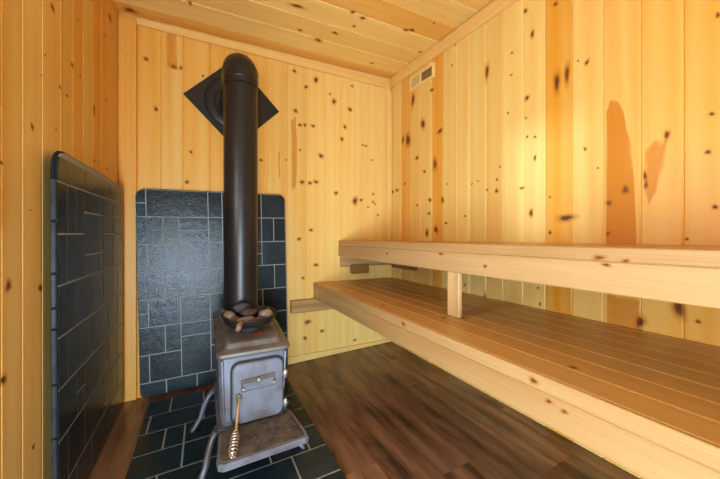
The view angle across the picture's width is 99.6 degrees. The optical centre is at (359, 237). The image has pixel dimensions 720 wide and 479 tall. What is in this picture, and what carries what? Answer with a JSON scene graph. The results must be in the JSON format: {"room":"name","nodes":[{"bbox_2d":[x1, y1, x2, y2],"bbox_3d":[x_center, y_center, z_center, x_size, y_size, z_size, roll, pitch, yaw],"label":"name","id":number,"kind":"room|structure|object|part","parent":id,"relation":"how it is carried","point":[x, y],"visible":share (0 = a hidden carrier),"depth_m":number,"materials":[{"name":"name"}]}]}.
{"room":"sauna","nodes":[
{"label":"sauna","id":0,"kind":"room"},
{"bbox_2d":[0,0,118,478],"bbox_3d":[-0.743,-0.262,0.421,0.069,2.600,3.130,0,0,-27],"label":"wall","id":1,"kind":"structure","parent":0,"point":[59,58],"depth_m":0.89,"materials":[{"name":"brown wood"}]},
{"bbox_2d":[119,12,390,397],"bbox_3d":[-0.580,-0.262,2.215,2.027,2.600,0.069,0,0,-27],"label":"wall","id":2,"kind":"structure","parent":0,"point":[323,151],"depth_m":2.25,"materials":[{"name":"brown wood"}]},
{"bbox_2d":[118,16,136,401],"bbox_3d":[-1.350,-0.160,1.766,0.085,2.219,0.020,0,0,-27],"label":"trim","id":3,"kind":"structure","parent":2,"relation":"attached to","point":[127,28],"depth_m":1.76,"materials":[{"name":"brown wood"}]},
{"bbox_2d":[183,68,222,134],"bbox_3d":[-1.002,-0.889,1.947,0.221,0.430,0.017,0,0,-27],"label":"wall plate","id":4,"kind":"object","parent":2,"relation":"attached to","point":[203,96],"depth_m":1.96,"materials":[{"name":"black metal"}]},
{"bbox_2d":[135,189,287,397],"bbox_3d":[-0.912,0.317,1.975,0.864,1.222,0.050,-1,1,-27],"label":"shield","id":5,"kind":"object","parent":2,"relation":"attached to","point":[179,233],"visible":0.73,"depth_m":1.87,"materials":[{"name":"black tile"}]},
{"bbox_2d":[137,18,386,88],"bbox_3d":[-0.543,-1.299,2.183,1.729,0.094,0.019,0,0,-27],"label":"trim","id":6,"kind":"structure","parent":2,"relation":"attached to","point":[269,54],"depth_m":2.13,"materials":[{"name":"brown wood"}]},
{"bbox_2d":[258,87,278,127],"bbox_3d":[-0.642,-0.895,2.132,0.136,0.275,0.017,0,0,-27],"label":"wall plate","id":7,"kind":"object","parent":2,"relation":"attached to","point":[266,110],"depth_m":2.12,"materials":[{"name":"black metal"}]},
{"bbox_2d":[288,339,390,364],"bbox_3d":[-0.132,0.892,2.398,0.896,0.052,0.015,0,0,-27],"label":"baseboard","id":8,"kind":"structure","parent":2,"relation":"attached to","point":[309,356],"depth_m":2.33,"materials":[{"name":"brown wood"}]},
{"bbox_2d":[386,91,391,338],"bbox_3d":[0.248,-0.190,2.590,0.046,2.105,0.020,0,0,-27],"label":"trim","id":9,"kind":"structure","parent":2,"relation":"attached to","point":[388,93],"depth_m":2.58,"materials":[{"name":"brown wood"}]},
{"bbox_2d":[114,0,494,78],"bbox_3d":[0.074,-1.293,0.948,2.027,0.308,3.317,0,0,-27],"label":"ceiling","id":10,"kind":"structure","parent":0,"point":[381,38],"depth_m":1.85,"materials":[{"name":"brown wood"}]},
{"bbox_2d":[88,341,640,478],"bbox_3d":[0.128,0.961,0.871,2.052,0.148,3.130,0,0,-27],"label":"floor","id":11,"kind":"structure","parent":0,"point":[382,411],"depth_m":1.46,"materials":[{"name":"brown wood"}]},
{"bbox_2d":[50,151,122,478],"bbox_3d":[-1.136,0.327,1.298,0.036,1.218,0.855,0,1,-27],"label":"shield","id":12,"kind":"object","parent":11,"relation":"on","point":[86,268],"visible":1,"depth_m":1.13,"materials":[{"name":"black tile"}]},
{"bbox_2d":[125,378,345,478],"bbox_3d":[-0.595,0.928,1.384,0.753,0.036,1.145,0,0,-27],"label":"hearth pad","id":13,"kind":"object","parent":11,"relation":"on","point":[165,448],"visible":0.51,"depth_m":1.31,"materials":[{"name":"black tile"}]},
{"bbox_2d":[189,311,308,478],"bbox_3d":[-0.502,0.650,1.375,0.485,0.554,0.704,0,0,-27],"label":"wood stove","id":14,"kind":"object","parent":13,"relation":"on","point":[254,423],"visible":0.95,"depth_m":1.23,"materials":[{"name":"grey metal"}]},
{"bbox_3d":[-0.775,0.842,1.505,0.128,0.170,0.062,0,0,-41],"label":"leg","id":15,"kind":"part","parent":14,"relation":"part of","materials":[{"name":"grey metal"}]},
{"bbox_3d":[-0.596,0.843,1.188,0.053,0.167,0.119,0,0,29],"label":"leg","id":16,"kind":"part","parent":14,"relation":"part of","materials":[{"name":"grey metal"}]},
{"bbox_3d":[-0.456,0.689,1.123,0.017,0.121,0.187,0,0,-16],"label":"door handle","id":17,"kind":"part","parent":14,"relation":"part of","materials":[{"name":"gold metal"}]},
{"bbox_2d":[219,53,257,313],"bbox_3d":[-0.704,-0.289,1.735,0.189,1.332,0.629,0,0,-27],"label":"pipe","id":18,"kind":"object","parent":14,"relation":"on","point":[238,103],"visible":0.89,"depth_m":1.48,"materials":[{"name":"brown metal"}]},
{"bbox_3d":[-0.547,0.767,1.452,0.260,0.018,0.458,0,0,-27],"label":"plate","id":19,"kind":"part","parent":14,"relation":"part of","materials":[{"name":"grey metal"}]},
{"bbox_2d":[221,305,276,331],"bbox_3d":[-0.500,0.358,1.370,0.205,0.062,0.237,0,0,38],"label":"skillet","id":20,"kind":"object","parent":14,"relation":"on","point":[238,325],"visible":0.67,"depth_m":1.30,"materials":[{"name":"metal"}]},
{"bbox_2d":[223,311,235,319],"bbox_3d":[-0.586,0.351,1.361,0.092,0.039,0.054,0,0,43],"label":"stone","id":21,"kind":"object","parent":20,"relation":"in","point":[227,315],"visible":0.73,"depth_m":1.34,"materials":[{"name":"beige stone"}]},
{"bbox_2d":[229,316,239,320],"bbox_3d":[-0.546,0.359,1.325,0.054,0.031,0.054,0,0,-33],"label":"stone","id":22,"kind":"object","parent":20,"relation":"in","point":[234,318],"visible":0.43,"depth_m":1.31,"materials":[{"name":"brown stone"}]},
{"bbox_3d":[-0.495,0.364,1.249,0.024,0.036,0.061,0,0,-10],"label":"handle","id":23,"kind":"part","parent":20,"relation":"part of","materials":[{"name":"brown wood"}]},
{"bbox_2d":[233,302,250,312],"bbox_3d":[-0.550,0.328,1.418,0.080,0.050,0.060,0,0,-39],"label":"stone","id":24,"kind":"object","parent":20,"relation":"on","point":[238,308],"visible":0.76,"depth_m":1.40,"materials":[{"name":"grey stone"}]},
{"bbox_2d":[236,316,254,320],"bbox_3d":[-0.498,0.362,1.322,0.090,0.032,0.050,0,0,-34],"label":"stone","id":25,"kind":"object","parent":20,"relation":"in","point":[245,318],"visible":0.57,"depth_m":1.32,"materials":[{"name":"brown stone"}]},
{"bbox_2d":[240,308,256,315],"bbox_3d":[-0.502,0.342,1.381,0.066,0.040,0.065,0,0,9],"label":"stone","id":26,"kind":"object","parent":20,"relation":"in","point":[248,311],"visible":0.86,"depth_m":1.36,"materials":[{"name":"brown stone"}]},
{"bbox_2d":[251,305,265,313],"bbox_3d":[-0.485,0.345,1.454,0.055,0.042,0.072,0,0,42],"label":"stone","id":27,"kind":"object","parent":20,"relation":"in","point":[258,308],"visible":0.62,"depth_m":1.44,"materials":[{"name":"brown stone"}]},
{"bbox_2d":[253,316,266,320],"bbox_3d":[-0.439,0.363,1.341,0.053,0.030,0.058,0,0,16],"label":"stone","id":28,"kind":"object","parent":20,"relation":"in","point":[259,317],"visible":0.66,"depth_m":1.33,"materials":[{"name":"brown stone"}]},
{"bbox_2d":[258,309,273,316],"bbox_3d":[-0.433,0.352,1.401,0.065,0.041,0.069,0,0,-38],"label":"stone","id":29,"kind":"object","parent":20,"relation":"in","point":[266,312],"visible":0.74,"depth_m":1.38,"materials":[{"name":"beige stone"}]},
{"bbox_3d":[-0.501,0.397,1.379,0.112,0.049,0.115,0,0,-27],"label":"cooking lid","id":30,"kind":"part","parent":14,"relation":"part of","materials":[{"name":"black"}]},
{"bbox_3d":[-0.542,0.428,1.464,0.292,0.102,0.508,0,0,-27],"label":"plate","id":31,"kind":"part","parent":14,"relation":"part of","materials":[{"name":"brown metal"}]},
{"bbox_3d":[-0.418,0.628,1.254,0.200,0.240,0.013,0,0,-27],"label":"door","id":32,"kind":"part","parent":14,"relation":"part of","materials":[{"name":"grey metal"}]},
{"bbox_3d":[-0.415,0.591,1.245,0.134,0.058,0.005,0,0,-27],"label":"draft plate","id":33,"kind":"part","parent":14,"relation":"part of","materials":[{"name":"grey metal"}]},
{"bbox_3d":[-0.295,0.836,1.343,0.119,0.154,0.053,0,0,7],"label":"leg","id":34,"kind":"part","parent":14,"relation":"part of","materials":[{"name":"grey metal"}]},
{"bbox_2d":[391,0,719,478],"bbox_3d":[0.976,-0.262,1.308,0.069,2.600,3.130,0,0,-27],"label":"wall","id":35,"kind":"structure","parent":0,"point":[551,121],"depth_m":1.33,"materials":[{"name":"brown wood"}]},
{"bbox_2d":[409,62,434,91],"bbox_3d":[0.450,-1.174,2.232,0.019,0.116,0.275,0,0,-27],"label":"air vent","id":36,"kind":"object","parent":35,"relation":"in","point":[426,74],"visible":1,"depth_m":2.22,"materials":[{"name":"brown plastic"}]},
{"bbox_2d":[421,66,431,80],"bbox_3d":[0.477,-1.171,2.179,0.007,0.072,0.116,0,0,-27],"label":"grille","id":37,"kind":"object","parent":36,"relation":"attached to","point":[426,73],"depth_m":2.17,"materials":[{"name":"brown wood"}]},
{"bbox_2d":[391,0,518,87],"bbox_3d":[0.938,-1.232,1.287,0.019,0.244,2.924,0,0,-27],"label":"trim","id":38,"kind":"structure","parent":35,"relation":"attached to","point":[496,7],"depth_m":1.92,"materials":[{"name":"brown wood"}]},
{"bbox_2d":[290,277,719,478],"bbox_3d":[0.549,0.443,1.109,0.869,0.209,2.928,0,0,-27],"label":"bench","id":39,"kind":"object","parent":35,"relation":"attached to","point":[648,403],"visible":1,"depth_m":0.83,"materials":[{"name":"brown wood"}]},
{"bbox_2d":[338,240,719,317],"bbox_3d":[0.718,0.182,1.196,0.489,0.312,2.928,0,0,-27],"label":"bench","id":40,"kind":"object","parent":39,"relation":"on","point":[682,274],"visible":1,"depth_m":0.89,"materials":[{"name":"brown wood"}]},
{"bbox_3d":[0.404,0.243,1.301,0.020,0.190,0.067,0,0,-27],"label":"support post","id":41,"kind":"part","parent":40,"relation":"part of","materials":[{"name":"brown wood"}]}
]}

